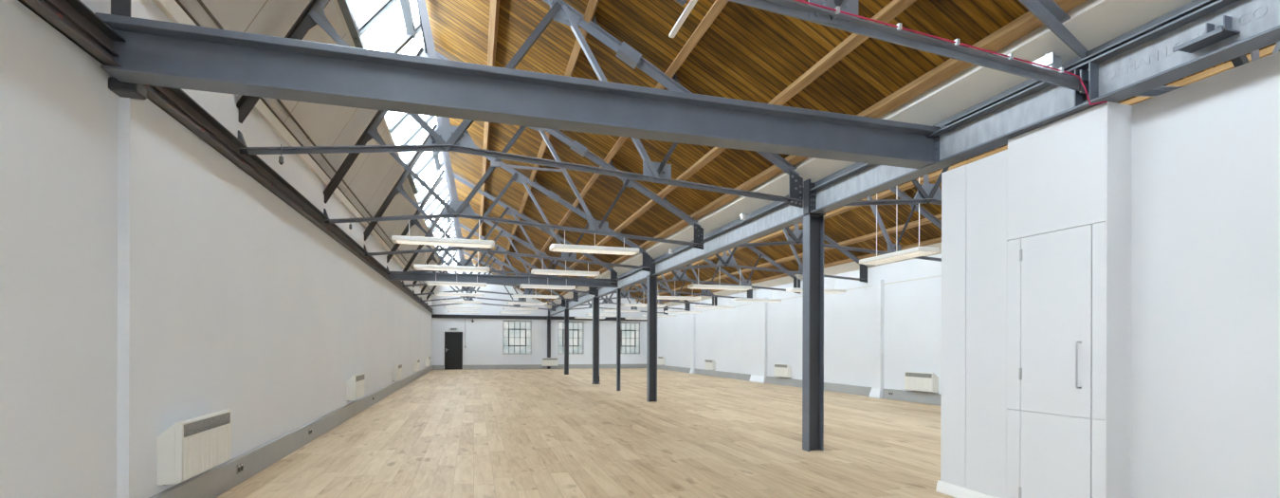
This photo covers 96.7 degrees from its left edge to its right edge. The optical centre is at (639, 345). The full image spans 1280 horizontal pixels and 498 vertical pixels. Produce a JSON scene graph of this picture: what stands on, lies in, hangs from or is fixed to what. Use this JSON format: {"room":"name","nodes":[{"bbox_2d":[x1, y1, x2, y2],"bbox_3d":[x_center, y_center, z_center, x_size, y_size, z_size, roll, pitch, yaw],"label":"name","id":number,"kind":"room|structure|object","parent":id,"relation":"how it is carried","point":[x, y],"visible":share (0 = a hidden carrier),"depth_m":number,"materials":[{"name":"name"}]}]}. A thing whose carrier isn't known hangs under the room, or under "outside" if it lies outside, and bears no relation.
{"room":"empty converted warehouse","nodes":[
{"label":"empty converted warehouse","id":0,"kind":"room"},
{"bbox_2d":[0,0,431,497],"bbox_3d":[-6.558,-0.665,13.920,0.400,3.950,35.400,0,0,-16],"label":"wall","id":1,"kind":"structure","parent":0,"point":[150,283],"depth_m":3.97,"materials":[{"name":"white paint"}]},
{"bbox_2d":[156,408,231,485],"bbox_3d":[-3.543,0.793,4.561,0.156,0.472,0.888,0,0,-16],"label":"heater","id":2,"kind":"object","parent":1,"relation":"attached to","point":[192,447],"visible":1,"depth_m":4.31,"materials":[{"name":"metal"}]},
{"bbox_2d":[183,412,230,437],"bbox_3d":[-3.473,0.628,4.582,0.004,0.093,0.820,0,0,-16],"label":"grille","id":3,"kind":"object","parent":2,"relation":"attached to","point":[195,427],"depth_m":4.53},
{"bbox_2d":[18,0,433,312],"bbox_3d":[-6.280,-1.836,13.844,0.085,0.195,35.100,0,0,-16],"label":"steel beam","id":4,"kind":"structure","parent":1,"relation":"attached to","point":[91,27],"depth_m":4.55,"materials":[{"name":"metal"}]},
{"bbox_2d":[37,0,397,284],"bbox_3d":[-6.291,-1.790,13.841,0.022,0.033,35.100,0,0,-16],"label":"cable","id":5,"kind":"object","parent":4,"relation":"attached to","point":[58,14],"visible":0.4,"depth_m":4.71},
{"bbox_2d":[149,365,432,497],"bbox_3d":[-7.294,1.183,17.238,0.055,0.250,28.020,0,0,-16],"label":"baseboard","id":6,"kind":"structure","parent":1,"relation":"attached to","point":[211,483],"depth_m":6.17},
{"bbox_2d":[151,0,432,299],"bbox_3d":[-6.295,-2.519,13.839,0.050,0.140,35.100,0,0,-16],"label":"trim","id":7,"kind":"structure","parent":1,"relation":"attached to","point":[171,9],"depth_m":6.78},
{"bbox_2d":[174,0,432,296],"bbox_3d":[-6.285,-2.614,13.842,0.038,0.038,35.100,0,0,-16],"label":"conduit pipe","id":8,"kind":"object","parent":1,"relation":"attached to","point":[183,8],"visible":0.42,"depth_m":6.90,"materials":[{"name":"metal"}]},
{"bbox_2d":[196,0,434,294],"bbox_3d":[-6.207,-2.724,13.864,0.038,0.038,35.100,0,0,-16],"label":"conduit pipe","id":9,"kind":"object","parent":1,"relation":"attached to","point":[200,2],"visible":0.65,"depth_m":7.15,"materials":[{"name":"metal"}]},
{"bbox_2d":[346,372,365,401],"bbox_3d":[-5.321,0.768,10.657,0.156,0.472,0.888,0,0,-16],"label":"heater","id":10,"kind":"object","parent":1,"relation":"attached to","point":[355,385],"visible":1,"depth_m":10.25,"materials":[{"name":"metal"}]},
{"bbox_2d":[392,363,402,381],"bbox_3d":[-6.990,0.763,16.379,0.156,0.472,0.888,0,0,-16],"label":"heater","id":11,"kind":"object","parent":1,"relation":"attached to","point":[397,369],"visible":1,"depth_m":15.97,"materials":[{"name":"metal"}]},
{"bbox_2d":[426,250,555,310],"bbox_3d":[-7.348,-3.279,28.364,6.283,2.994,0.150,0,0,-16],"label":"roof truss","id":12,"kind":"object","parent":1,"relation":"attached to","point":[456,251],"visible":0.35,"depth_m":28.22,"materials":[{"name":"metal"}]},
{"bbox_2d":[420,236,565,307],"bbox_3d":[-6.433,-3.276,25.225,6.283,2.994,0.150,0,0,-16],"label":"roof truss","id":13,"kind":"object","parent":1,"relation":"attached to","point":[495,260],"visible":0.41,"depth_m":25.20,"materials":[{"name":"metal"}]},
{"bbox_2d":[502,304,538,310],"bbox_3d":[-5.360,-1.826,25.539,1.530,0.402,0.360,0,0,-16],"label":"hanging light","id":14,"kind":"object","parent":13,"relation":"hanging from","point":[508,307],"visible":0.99,"depth_m":25.40,"materials":[{"name":"white"}]},
{"bbox_2d":[412,220,578,301],"bbox_3d":[-5.517,-3.274,22.086,6.283,2.994,0.150,0,0,-16],"label":"roof truss","id":15,"kind":"object","parent":1,"relation":"attached to","point":[498,247],"visible":0.54,"depth_m":21.91,"materials":[{"name":"metal"}]},
{"bbox_2d":[439,292,482,303],"bbox_3d":[-6.801,-1.875,21.713,1.550,0.491,0.360,0,0,-16],"label":"hanging light","id":16,"kind":"object","parent":15,"relation":"hanging from","point":[447,300],"visible":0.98,"depth_m":21.56,"materials":[{"name":"white"}]},
{"bbox_2d":[507,296,547,305],"bbox_3d":[-4.445,-1.823,22.400,1.530,0.402,0.360,0,0,-16],"label":"hanging light","id":17,"kind":"object","parent":15,"relation":"hanging from","point":[513,301],"visible":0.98,"depth_m":22.26,"materials":[{"name":"white"}]},
{"bbox_2d":[402,199,594,294],"bbox_3d":[-4.601,-3.271,18.947,6.283,2.994,0.150,0,0,-16],"label":"roof truss","id":18,"kind":"object","parent":1,"relation":"attached to","point":[502,232],"visible":0.48,"depth_m":18.93,"materials":[{"name":"metal"}]},
{"bbox_2d":[434,285,484,296],"bbox_3d":[-5.886,-1.872,18.573,1.550,0.491,0.360,0,0,-16],"label":"hanging light","id":19,"kind":"object","parent":18,"relation":"hanging from","point":[442,292],"visible":0.98,"depth_m":18.45,"materials":[{"name":"white"}]},
{"bbox_2d":[436,293,482,296],"bbox_3d":[-5.886,-1.640,18.573,1.430,0.007,0.260,0,0,-16],"label":"diffuser","id":20,"kind":"object","parent":19,"relation":"attached to","point":[480,295],"depth_m":18.53,"materials":[{"name":"white paint"}]},
{"bbox_2d":[512,287,558,298],"bbox_3d":[-3.529,-1.821,19.261,1.530,0.402,0.360,0,0,-16],"label":"hanging light","id":21,"kind":"object","parent":18,"relation":"hanging from","point":[520,295],"visible":0.96,"depth_m":19.15,"materials":[{"name":"white"}]},
{"bbox_2d":[386,168,617,285],"bbox_3d":[-3.686,-3.268,15.807,6.283,2.994,0.150,0,0,-16],"label":"roof truss","id":22,"kind":"object","parent":1,"relation":"attached to","point":[463,262],"visible":0.75,"depth_m":15.65,"materials":[{"name":"metal"}]},
{"bbox_2d":[425,272,486,287],"bbox_3d":[-4.970,-1.869,15.434,1.550,0.491,0.360,0,0,-16],"label":"hanging light","id":23,"kind":"object","parent":22,"relation":"hanging from","point":[429,283],"visible":0.98,"depth_m":15.32,"materials":[{"name":"white"}]},
{"bbox_2d":[428,283,484,287],"bbox_3d":[-4.971,-1.632,15.434,1.430,0.017,0.260,0,0,-16],"label":"diffuser","id":24,"kind":"object","parent":23,"relation":"attached to","point":[458,284],"depth_m":15.34,"materials":[{"name":"white paint"}]},
{"bbox_2d":[519,284,575,289],"bbox_3d":[-2.613,-1.818,16.122,1.530,0.402,0.360,0,0,-16],"label":"hanging light","id":25,"kind":"object","parent":22,"relation":"hanging from","point":[539,286],"visible":1,"depth_m":16.00,"materials":[{"name":"white"}]},
{"bbox_2d":[522,286,572,289],"bbox_3d":[-2.614,-1.625,16.122,1.410,0.017,0.260,0,0,-16],"label":"diffuser","id":26,"kind":"object","parent":25,"relation":"attached to","point":[551,287],"depth_m":16.02,"materials":[{"name":"white paint"}]},
{"bbox_2d":[386,271,618,287],"bbox_3d":[-3.666,-1.841,15.856,6.270,0.230,0.160,0,0,-16],"label":"cross beam","id":27,"kind":"structure","parent":1,"relation":"attached to","point":[409,275],"depth_m":15.74,"materials":[{"name":"grey metal"}]},
{"bbox_2d":[363,123,650,272],"bbox_3d":[-2.770,-3.265,12.668,6.283,2.994,0.150,0,0,-16],"label":"roof truss","id":28,"kind":"object","parent":1,"relation":"attached to","point":[519,177],"visible":0.68,"depth_m":12.55,"materials":[{"name":"metal"}]},
{"bbox_2d":[413,251,489,272],"bbox_3d":[-4.054,-1.867,12.295,1.550,0.491,0.360,0,0,-16],"label":"hanging light","id":29,"kind":"object","parent":28,"relation":"hanging from","point":[426,266],"visible":1,"depth_m":12.17,"materials":[{"name":"white"}]},
{"bbox_2d":[416,267,486,272],"bbox_3d":[-4.055,-1.635,12.295,1.430,0.007,0.260,0,0,-16],"label":"diffuser","id":30,"kind":"object","parent":29,"relation":"attached to","point":[475,269],"depth_m":12.24,"materials":[{"name":"white paint"}]},
{"bbox_2d":[530,260,599,276],"bbox_3d":[-1.698,-1.815,12.982,1.530,0.402,0.360,0,0,-16],"label":"hanging light","id":31,"kind":"object","parent":28,"relation":"hanging from","point":[533,271],"visible":1,"depth_m":12.86,"materials":[{"name":"white"}]},
{"bbox_2d":[533,272,596,276],"bbox_3d":[-1.698,-1.623,12.982,1.410,0.017,0.260,0,0,-16],"label":"diffuser","id":32,"kind":"object","parent":31,"relation":"attached to","point":[591,274],"depth_m":12.92,"materials":[{"name":"white paint"}]},
{"bbox_2d":[323,45,703,249],"bbox_3d":[-1.855,-3.263,9.529,6.283,2.994,0.150,0,0,-16],"label":"roof truss","id":33,"kind":"object","parent":1,"relation":"attached to","point":[456,208],"visible":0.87,"depth_m":9.40,"materials":[{"name":"metal"}]},
{"bbox_2d":[391,218,494,248],"bbox_3d":[-3.139,-1.864,9.156,1.550,0.491,0.360,0,0,-16],"label":"hanging light","id":34,"kind":"object","parent":33,"relation":"hanging from","point":[397,239],"visible":1,"depth_m":9.05,"materials":[{"name":"white paint"}]},
{"bbox_2d":[396,239,491,248],"bbox_3d":[-3.139,-1.632,9.156,1.430,0.007,0.260,0,0,-16],"label":"diffuser","id":35,"kind":"object","parent":34,"relation":"attached to","point":[408,242],"depth_m":9.13,"materials":[{"name":"white paint"}]},
{"bbox_2d":[548,230,639,255],"bbox_3d":[-0.782,-1.812,9.843,1.530,0.402,0.360,0,0,-16],"label":"hanging light","id":36,"kind":"object","parent":33,"relation":"hanging from","point":[557,247],"visible":1,"depth_m":9.73,"materials":[{"name":"white paint"}]},
{"bbox_2d":[552,248,636,255],"bbox_3d":[-0.783,-1.625,9.843,1.410,0.007,0.260,0,0,-16],"label":"diffuser","id":37,"kind":"object","parent":36,"relation":"attached to","point":[577,250],"depth_m":9.82,"materials":[{"name":"white paint"}]},
{"bbox_2d":[94,0,940,168],"bbox_3d":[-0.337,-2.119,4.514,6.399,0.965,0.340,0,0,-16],"label":"cross beam","id":38,"kind":"structure","parent":1,"relation":"attached to","point":[158,53],"depth_m":4.16,"materials":[{"name":"grey metal"}]},
{"bbox_2d":[236,0,803,208],"bbox_3d":[-0.939,-3.260,6.390,6.283,2.994,0.150,0,0,-16],"label":"roof truss","id":39,"kind":"object","parent":1,"relation":"attached to","point":[447,137],"visible":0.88,"depth_m":6.32,"materials":[{"name":"metal"}]},
{"bbox_2d":[179,0,442,295],"bbox_3d":[-6.045,-3.243,13.921,0.830,1.370,35.120,0,0,-16],"label":"ceiling","id":40,"kind":"structure","parent":0,"point":[372,176],"depth_m":8.10,"materials":[{"name":"paint"}]},
{"bbox_2d":[333,0,458,273],"bbox_3d":[-5.255,-4.309,14.141,0.855,0.961,35.100,0,0,-16],"label":"window","id":41,"kind":"structure","parent":40,"relation":"attached to","point":[354,31],"depth_m":8.25,"materials":[{"name":"clear glass"}]},
{"bbox_2d":[431,247,647,369],"bbox_3d":[-5.372,-1.986,32.546,12.900,6.600,0.300,0,0,-16],"label":"wall","id":42,"kind":"structure","parent":0,"point":[484,337],"depth_m":31.83,"materials":[{"name":"white paint"}]},
{"bbox_2d":[444,331,462,369],"bbox_3d":[-10.140,0.270,30.960,0.930,2.060,0.119,0,0,-16],"label":"door","id":43,"kind":"structure","parent":42,"relation":"in","point":[453,340],"depth_m":30.96,"materials":[{"name":"black paint"}]},
{"bbox_2d":[503,320,531,354],"bbox_3d":[-6.899,-0.446,31.998,1.570,1.890,0.140,0,0,-16],"label":"window","id":44,"kind":"structure","parent":42,"relation":"in","point":[517,334],"depth_m":32.06,"materials":[{"name":"clear glass"}]},
{"bbox_2d":[431,313,647,321],"bbox_3d":[-5.293,-1.581,32.361,12.350,0.190,0.100,0,0,-16],"label":"beam","id":45,"kind":"structure","parent":42,"relation":"attached to","point":[432,315],"depth_m":31.91,"materials":[{"name":"metal"}]},
{"bbox_2d":[432,364,646,369],"bbox_3d":[-5.282,1.189,32.393,12.295,0.250,0.050,0,0,-16],"label":"baseboard","id":46,"kind":"structure","parent":42,"relation":"attached to","point":[502,366],"depth_m":32.18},
{"bbox_2d":[558,321,584,354],"bbox_3d":[-3.995,-0.437,32.845,1.480,1.890,0.140,0,0,-16],"label":"window","id":47,"kind":"structure","parent":42,"relation":"in","point":[576,328],"depth_m":32.93,"materials":[{"name":"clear glass"}]},
{"bbox_2d":[620,322,639,354],"bbox_3d":[-0.693,-0.427,33.808,1.440,1.890,0.140,0,0,-16],"label":"window","id":48,"kind":"structure","parent":42,"relation":"in","point":[630,343],"depth_m":33.90,"materials":[{"name":"clear glass"}]},
{"bbox_2d":[545,0,1193,308],"bbox_3d":[-0.339,-2.245,15.576,0.260,0.339,35.100,0,0,-16],"label":"roof valley gutter","id":49,"kind":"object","parent":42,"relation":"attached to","point":[1093,23],"depth_m":4.79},
{"bbox_2d":[549,0,1206,309],"bbox_3d":[-0.138,-2.038,15.635,0.240,0.065,35.100,0,0,-16],"label":"trim","id":50,"kind":"structure","parent":42,"relation":"attached to","point":[1194,3],"depth_m":4.78,"materials":[{"name":"metal"}]},
{"bbox_2d":[216,367,955,497],"bbox_3d":[-0.492,1.379,15.691,13.050,0.100,35.400,0,0,-16],"label":"floor","id":51,"kind":"structure","parent":0,"point":[477,432],"depth_m":7.64,"materials":[{"name":"brown wood"}]},
{"bbox_2d":[547,310,550,368],"bbox_3d":[-5.176,-0.401,32.323,0.220,3.430,0.200,0,0,-16],"label":"steel column","id":52,"kind":"structure","parent":51,"relation":"on","point":[548,316],"depth_m":32.31,"materials":[{"name":"metal"}]},
{"bbox_2d":[542,357,557,365],"bbox_3d":[-5.087,0.919,32.144,0.888,0.472,0.156,0,0,-16],"label":"heater","id":53,"kind":"object","parent":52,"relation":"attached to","point":[546,361],"visible":1,"depth_m":32.07,"materials":[{"name":"metal"}]},
{"bbox_2d":[564,299,568,374],"bbox_3d":[-3.359,-0.395,26.020,0.220,3.430,0.200,0,0,-16],"label":"steel column","id":54,"kind":"structure","parent":51,"relation":"on","point":[566,310],"depth_m":26.01,"materials":[{"name":"metal"}]},
{"bbox_2d":[591,286,600,383],"bbox_3d":[-1.536,-0.390,19.843,0.250,3.430,0.223,0,0,-16],"label":"steel column","id":55,"kind":"structure","parent":51,"relation":"on","point":[595,300],"depth_m":19.83,"materials":[{"name":"metal"}]},
{"bbox_2d":[616,288,621,390],"bbox_3d":[-0.633,-0.175,16.742,0.120,3.007,0.140,0,0,-16],"label":"steel column","id":56,"kind":"structure","parent":51,"relation":"on","point":[618,290],"depth_m":16.74,"materials":[{"name":"metal"}]},
{"bbox_2d":[646,256,658,402],"bbox_3d":[0.290,-0.384,13.616,0.220,3.430,0.200,0,0,-16],"label":"steel column","id":57,"kind":"structure","parent":51,"relation":"on","point":[651,347],"depth_m":13.60,"materials":[{"name":"metal"}]},
{"bbox_2d":[801,179,825,451],"bbox_3d":[2.205,-0.378,7.265,0.254,3.430,0.195,0,0,-16],"label":"steel column","id":58,"kind":"structure","parent":51,"relation":"on","point":[813,309],"depth_m":7.26,"materials":[{"name":"metal"}]},
{"bbox_2d":[940,51,1279,497],"bbox_3d":[4.084,-0.157,2.095,0.786,2.998,6.736,0,0,-16],"label":"wall partition","id":59,"kind":"structure","parent":51,"relation":"on","point":[1205,391],"depth_m":3.64,"materials":[{"name":"paint"}]},
{"bbox_2d":[548,0,1279,315],"bbox_3d":[-0.268,-1.839,15.597,0.250,0.323,35.100,0,0,-16],"label":"beam","id":60,"kind":"structure","parent":59,"relation":"attached to","point":[1210,33],"depth_m":4.17,"materials":[{"name":"silver metal"}]},
{"bbox_2d":[568,284,667,313],"bbox_3d":[-1.380,-3.231,30.105,6.037,3.054,0.150,0,0,-16],"label":"roof truss","id":61,"kind":"object","parent":60,"relation":"attached to","point":[633,285],"visible":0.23,"depth_m":30.42,"materials":[{"name":"metal"}]},
{"bbox_2d":[581,282,690,310],"bbox_3d":[-0.464,-3.228,26.966,6.037,3.054,0.150,0,0,-16],"label":"roof truss","id":62,"kind":"object","parent":60,"relation":"attached to","point":[687,305],"visible":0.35,"depth_m":27.37,"materials":[{"name":"metal"}]},
{"bbox_2d":[599,269,717,305],"bbox_3d":[0.452,-3.225,23.827,6.037,3.054,0.150,0,0,-16],"label":"roof truss","id":63,"kind":"object","parent":60,"relation":"attached to","point":[624,294],"visible":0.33,"depth_m":24.07,"materials":[{"name":"metal"}]},
{"bbox_2d":[601,309,640,311],"bbox_3d":[-0.778,-1.707,23.470,1.600,0.611,0.360,0,0,-16],"label":"hanging light","id":64,"kind":"object","parent":63,"relation":"hanging from","point":[608,310],"visible":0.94,"depth_m":23.37,"materials":[{"name":"white"}]},
{"bbox_2d":[664,301,701,312],"bbox_3d":[1.843,-1.649,24.234,1.600,0.511,0.360,0,0,-16],"label":"hanging light","id":65,"kind":"object","parent":63,"relation":"hanging from","point":[670,310],"visible":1,"depth_m":24.07,"materials":[{"name":"white"}]},
{"bbox_2d":[613,257,752,298],"bbox_3d":[1.367,-3.223,20.688,6.037,3.054,0.150,0,0,-16],"label":"roof truss","id":66,"kind":"object","parent":60,"relation":"attached to","point":[704,292],"visible":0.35,"depth_m":21.00,"materials":[{"name":"metal"}]},
{"bbox_2d":[621,303,666,307],"bbox_3d":[0.138,-1.704,20.330,1.600,0.611,0.360,0,0,-16],"label":"hanging light","id":67,"kind":"object","parent":66,"relation":"hanging from","point":[622,304],"visible":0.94,"depth_m":20.14,"materials":[{"name":"white"}]},
{"bbox_2d":[693,294,735,308],"bbox_3d":[2.759,-1.647,21.095,1.600,0.511,0.360,0,0,-16],"label":"hanging light","id":68,"kind":"object","parent":66,"relation":"hanging from","point":[700,305],"visible":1,"depth_m":20.96,"materials":[{"name":"white"}]},
{"bbox_2d":[639,242,800,292],"bbox_3d":[2.283,-3.220,17.548,6.037,3.054,0.150,0,0,-16],"label":"roof truss","id":69,"kind":"object","parent":60,"relation":"attached to","point":[679,276],"visible":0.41,"depth_m":17.84,"materials":[{"name":"metal"}]},
{"bbox_2d":[657,295,701,300],"bbox_3d":[1.054,-1.701,17.191,1.600,0.611,0.360,0,0,-16],"label":"hanging light","id":70,"kind":"object","parent":69,"relation":"hanging from","point":[658,297],"visible":0.77,"depth_m":17.08,"materials":[{"name":"white"}]},
{"bbox_2d":[657,297,697,300],"bbox_3d":[1.053,-1.404,17.191,1.480,0.017,0.260,0,0,-16],"label":"diffuser","id":71,"kind":"object","parent":70,"relation":"attached to","point":[691,299],"depth_m":17.15,"materials":[{"name":"white paint"}]},
{"bbox_2d":[731,289,781,302],"bbox_3d":[3.674,-1.644,17.956,1.600,0.511,0.360,0,0,-16],"label":"hanging light","id":72,"kind":"object","parent":69,"relation":"hanging from","point":[772,300],"visible":1,"depth_m":17.83,"materials":[{"name":"white"}]},
{"bbox_2d":[732,300,778,302],"bbox_3d":[3.673,-1.397,17.956,1.480,0.017,0.260,0,0,-16],"label":"diffuser","id":73,"kind":"object","parent":72,"relation":"attached to","point":[733,301],"depth_m":17.88,"materials":[{"name":"white paint"}]},
{"bbox_2d":[676,220,867,282],"bbox_3d":[3.198,-3.217,14.409,6.037,3.054,0.150,0,0,-16],"label":"roof truss","id":74,"kind":"object","parent":60,"relation":"attached to","point":[725,260],"visible":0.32,"depth_m":14.59,"materials":[{"name":"metal"}]},
{"bbox_2d":[687,284,751,290],"bbox_3d":[1.969,-1.699,14.052,1.600,0.611,0.360,0,0,-16],"label":"hanging light","id":75,"kind":"object","parent":74,"relation":"hanging from","point":[699,286],"visible":1,"depth_m":13.92,"materials":[{"name":"white paint"}]},
{"bbox_2d":[690,287,748,290],"bbox_3d":[1.968,-1.398,14.052,1.444,0.010,0.260,0,0,-16],"label":"diffuser","id":76,"kind":"object","parent":75,"relation":"attached to","point":[727,288],"depth_m":14.01,"materials":[{"name":"white paint"}]},
{"bbox_2d":[733,185,941,261],"bbox_3d":[4.114,-3.214,11.270,6.037,3.054,0.150,0,0,-16],"label":"roof truss","id":77,"kind":"object","parent":60,"relation":"attached to","point":[795,236],"visible":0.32,"depth_m":11.48,"materials":[{"name":"metal"}]},
{"bbox_2d":[841,165,949,206],"bbox_3d":[5.030,-3.212,8.131,6.037,3.054,0.150,0,0,-16],"label":"roof truss","id":78,"kind":"object","parent":60,"relation":"attached to","point":[927,192],"visible":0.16,"depth_m":7.76,"materials":[{"name":"metal"}]},
{"bbox_2d":[727,0,1088,94],"bbox_3d":[0.138,-3.262,3.131,6.527,2.984,0.150,0,0,-16],"label":"roof truss","id":79,"kind":"object","parent":60,"relation":"attached to","point":[1049,12],"visible":0.93,"depth_m":3.64,"materials":[{"name":"metal"}]},
{"bbox_2d":[668,0,697,37],"bbox_3d":[0.339,-2.042,2.920,0.155,0.175,1.420,0,0,-16],"label":"light","id":80,"kind":"object","parent":79,"relation":"hanging from","point":[692,3],"visible":1,"depth_m":3.37,"materials":[{"name":"white paint"}]},
{"bbox_2d":[795,0,1106,105],"bbox_3d":[1.077,-1.888,3.295,4.303,0.490,0.114,0,0,-16],"label":"cable","id":81,"kind":"object","parent":79,"relation":"attached to","point":[836,9],"visible":1,"depth_m":3.60,"materials":[{"name":"metal"}]},
{"bbox_2d":[1031,52,1061,71],"bbox_3d":[2.973,-2.030,4.136,0.128,0.138,0.156,0,0,-16],"label":"spotlight","id":82,"kind":"object","parent":60,"relation":"attached to","point":[1051,60],"visible":0.6,"depth_m":4.08,"materials":[{"name":"metal"}]},
{"bbox_2d":[1136,41,1279,96],"bbox_3d":[5.990,-3.209,4.838,6.037,3.054,0.150,0,0,-16],"label":"roof truss","id":83,"kind":"object","parent":60,"relation":"attached to","point":[1254,55],"visible":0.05,"depth_m":4.41,"materials":[{"name":"metal"}]},
{"bbox_2d":[935,479,998,497],"bbox_3d":[3.123,1.289,4.992,0.628,0.100,0.694,0,0,-16],"label":"trim","id":84,"kind":"structure","parent":59,"relation":"attached to","point":[951,489],"depth_m":5.01,"materials":[{"name":"white paint"}]},
{"bbox_2d":[1006,101,1131,497],"bbox_3d":[3.088,-0.160,4.197,0.232,2.998,0.787,0,0,-33],"label":"cupboard","id":85,"kind":"structure","parent":59,"relation":"in","point":[1069,289],"depth_m":4.09,"materials":[{"name":"white metal"}]},
{"bbox_2d":[425,0,1029,302],"bbox_3d":[-2.671,-3.636,14.905,4.718,2.562,35.120,0,0,-16],"label":"ceiling","id":86,"kind":"structure","parent":0,"point":[746,53],"depth_m":7.11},
{"bbox_2d":[478,0,499,266],"bbox_3d":[-3.974,-4.279,14.514,0.122,0.128,35.100,0,0,-16],"label":"timber purlin","id":87,"kind":"object","parent":86,"relation":"attached to","point":[494,8],"visible":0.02,"depth_m":8.31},
{"bbox_2d":[497,0,599,274],"bbox_3d":[-3.016,-3.741,14.794,0.122,0.128,35.100,0,0,-16],"label":"timber purlin","id":88,"kind":"object","parent":86,"relation":"attached to","point":[592,6],"visible":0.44,"depth_m":7.55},
{"bbox_2d":[514,0,728,288],"bbox_3d":[-2.086,-3.219,15.066,0.122,0.128,35.100,0,0,-16],"label":"timber purlin","id":89,"kind":"object","parent":86,"relation":"attached to","point":[718,6],"visible":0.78,"depth_m":6.36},
{"bbox_2d":[531,0,916,298],"bbox_3d":[-1.137,-2.687,15.343,0.122,0.128,35.100,0,0,-16],"label":"timber purlin","id":90,"kind":"object","parent":86,"relation":"attached to","point":[894,8],"visible":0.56,"depth_m":5.68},
{"bbox_2d":[544,0,1087,305],"bbox_3d":[-0.524,-2.342,15.522,0.135,0.135,35.100,0,0,-16],"label":"timber purlin","id":91,"kind":"object","parent":86,"relation":"attached to","point":[1027,23],"visible":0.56,"depth_m":5.11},
{"bbox_2d":[786,287,803,292],"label":"hanging light","id":92,"kind":"object","parent":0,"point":[798,289],"depth_m":14.51,"materials":[{"name":"white paint"}]},
{"bbox_2d":[787,290,842,293],"bbox_3d":[4.589,-1.394,14.816,1.480,0.017,0.260,0,0,-16],"label":"diffuser","id":93,"kind":"object","parent":92,"relation":"attached to","point":[825,291],"depth_m":14.74,"materials":[{"name":"white paint"}]},
{"bbox_2d":[657,253,941,394],"bbox_3d":[5.610,-0.643,17.469,0.250,3.980,35.400,0,0,-16],"label":"wall","id":94,"kind":"structure","parent":0,"point":[912,309],"depth_m":16.33,"materials":[{"name":"white paint"}]},
{"bbox_2d":[689,310,695,373],"bbox_3d":[2.525,-0.187,27.320,0.155,3.050,0.420,0,0,-16],"label":"trim","id":95,"kind":"structure","parent":94,"relation":"attached to","point":[693,315],"depth_m":27.17,"materials":[{"name":"white paint"}]},
{"bbox_2d":[704,359,715,369],"bbox_3d":[3.115,0.843,25.284,0.156,0.472,0.888,0,0,-16],"label":"heater","id":96,"kind":"object","parent":94,"relation":"attached to","point":[710,364],"visible":1,"depth_m":25.05,"materials":[{"name":"metal"}]},
{"bbox_2d":[749,295,767,383],"bbox_3d":[4.370,-0.217,20.993,0.155,3.120,1.110,0,0,-16],"label":"pilaster","id":97,"kind":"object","parent":94,"relation":"attached to","point":[758,309],"depth_m":20.90,"materials":[{"name":"white paint"}]},
{"bbox_2d":[774,363,791,378],"bbox_3d":[4.851,0.849,19.332,0.156,0.472,0.888,0,0,-16],"label":"heater","id":98,"kind":"object","parent":94,"relation":"attached to","point":[780,370],"visible":1,"depth_m":19.18,"materials":[{"name":"metal"}]},
{"bbox_2d":[646,242,941,309],"bbox_3d":[5.399,-2.265,17.250,0.287,0.350,35.100,0,0,-16],"label":"trim","id":99,"kind":"structure","parent":94,"relation":"attached to","point":[849,266],"depth_m":18.81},
{"bbox_2d":[657,364,941,405],"bbox_3d":[4.555,1.219,20.522,0.055,0.250,28.250,0,0,-16],"label":"baseboard","id":100,"kind":"structure","parent":94,"relation":"attached to","point":[898,394],"depth_m":16.36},
{"bbox_2d":[660,274,941,317],"bbox_3d":[4.591,-1.591,20.504,0.012,0.020,28.400,0,0,-16],"label":"trim","id":101,"kind":"structure","parent":94,"relation":"attached to","point":[939,275],"depth_m":15.37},
{"bbox_2d":[823,277,845,293],"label":"hanging light","id":102,"kind":"object","parent":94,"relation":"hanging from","point":[826,290],"depth_m":14.81,"materials":[{"name":"white paint"}]},
{"bbox_2d":[869,279,883,398],"bbox_3d":[6.170,-0.176,14.820,0.155,3.050,0.400,0,0,-16],"label":"trim","id":103,"kind":"structure","parent":94,"relation":"attached to","point":[877,312],"depth_m":14.76,"materials":[{"name":"white paint"}]},
{"bbox_2d":[904,370,938,393],"bbox_3d":[6.592,0.854,13.361,0.156,0.472,0.888,0,0,-16],"label":"heater","id":104,"kind":"object","parent":94,"relation":"attached to","point":[917,381],"visible":1,"depth_m":13.24,"materials":[{"name":"metal"}]},
{"bbox_2d":[905,372,932,378],"bbox_3d":[6.523,0.688,13.341,0.004,0.093,0.820,0,0,-16],"label":"grille","id":105,"kind":"object","parent":104,"relation":"attached to","point":[907,374],"depth_m":13.32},
{"bbox_2d":[621,42,1276,303],"bbox_3d":[3.237,-3.619,16.628,4.488,2.561,35.120,0,0,-16],"label":"ceiling","id":106,"kind":"structure","parent":0,"point":[860,221],"depth_m":14.43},
{"bbox_2d":[635,213,941,301],"bbox_3d":[4.691,-2.670,17.043,0.123,0.129,35.100,0,0,-16],"label":"timber purlin","id":107,"kind":"object","parent":106,"relation":"attached to","point":[923,221],"visible":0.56,"depth_m":14.62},
{"bbox_2d":[644,237,941,307],"bbox_3d":[5.274,-2.326,17.213,0.136,0.136,35.100,0,0,-16],"label":"timber purlin","id":108,"kind":"object","parent":106,"relation":"attached to","point":[936,240],"visible":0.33,"depth_m":15.66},
{"bbox_2d":[859,177,940,265],"bbox_3d":[4.220,-2.374,9.343,0.400,1.916,1.460,0,0,-16],"label":"hanging light","id":109,"kind":"object","parent":106,"relation":"hanging from","point":[913,252],"visible":0.96,"depth_m":9.15,"materials":[{"name":"white paint"}]},
{"bbox_2d":[862,251,935,265],"bbox_3d":[4.217,-1.425,9.343,0.300,0.017,1.340,0,0,-16],"label":"diffuser","id":110,"kind":"object","parent":109,"relation":"attached to","point":[918,253],"depth_m":9.24,"materials":[{"name":"white paint"}]},
{"bbox_2d":[621,44,1275,291],"bbox_3d":[3.789,-3.202,16.779,0.123,0.129,35.100,0,0,-16],"label":"timber purlin","id":111,"kind":"object","parent":106,"relation":"attached to","point":[1267,51],"visible":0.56,"depth_m":10.21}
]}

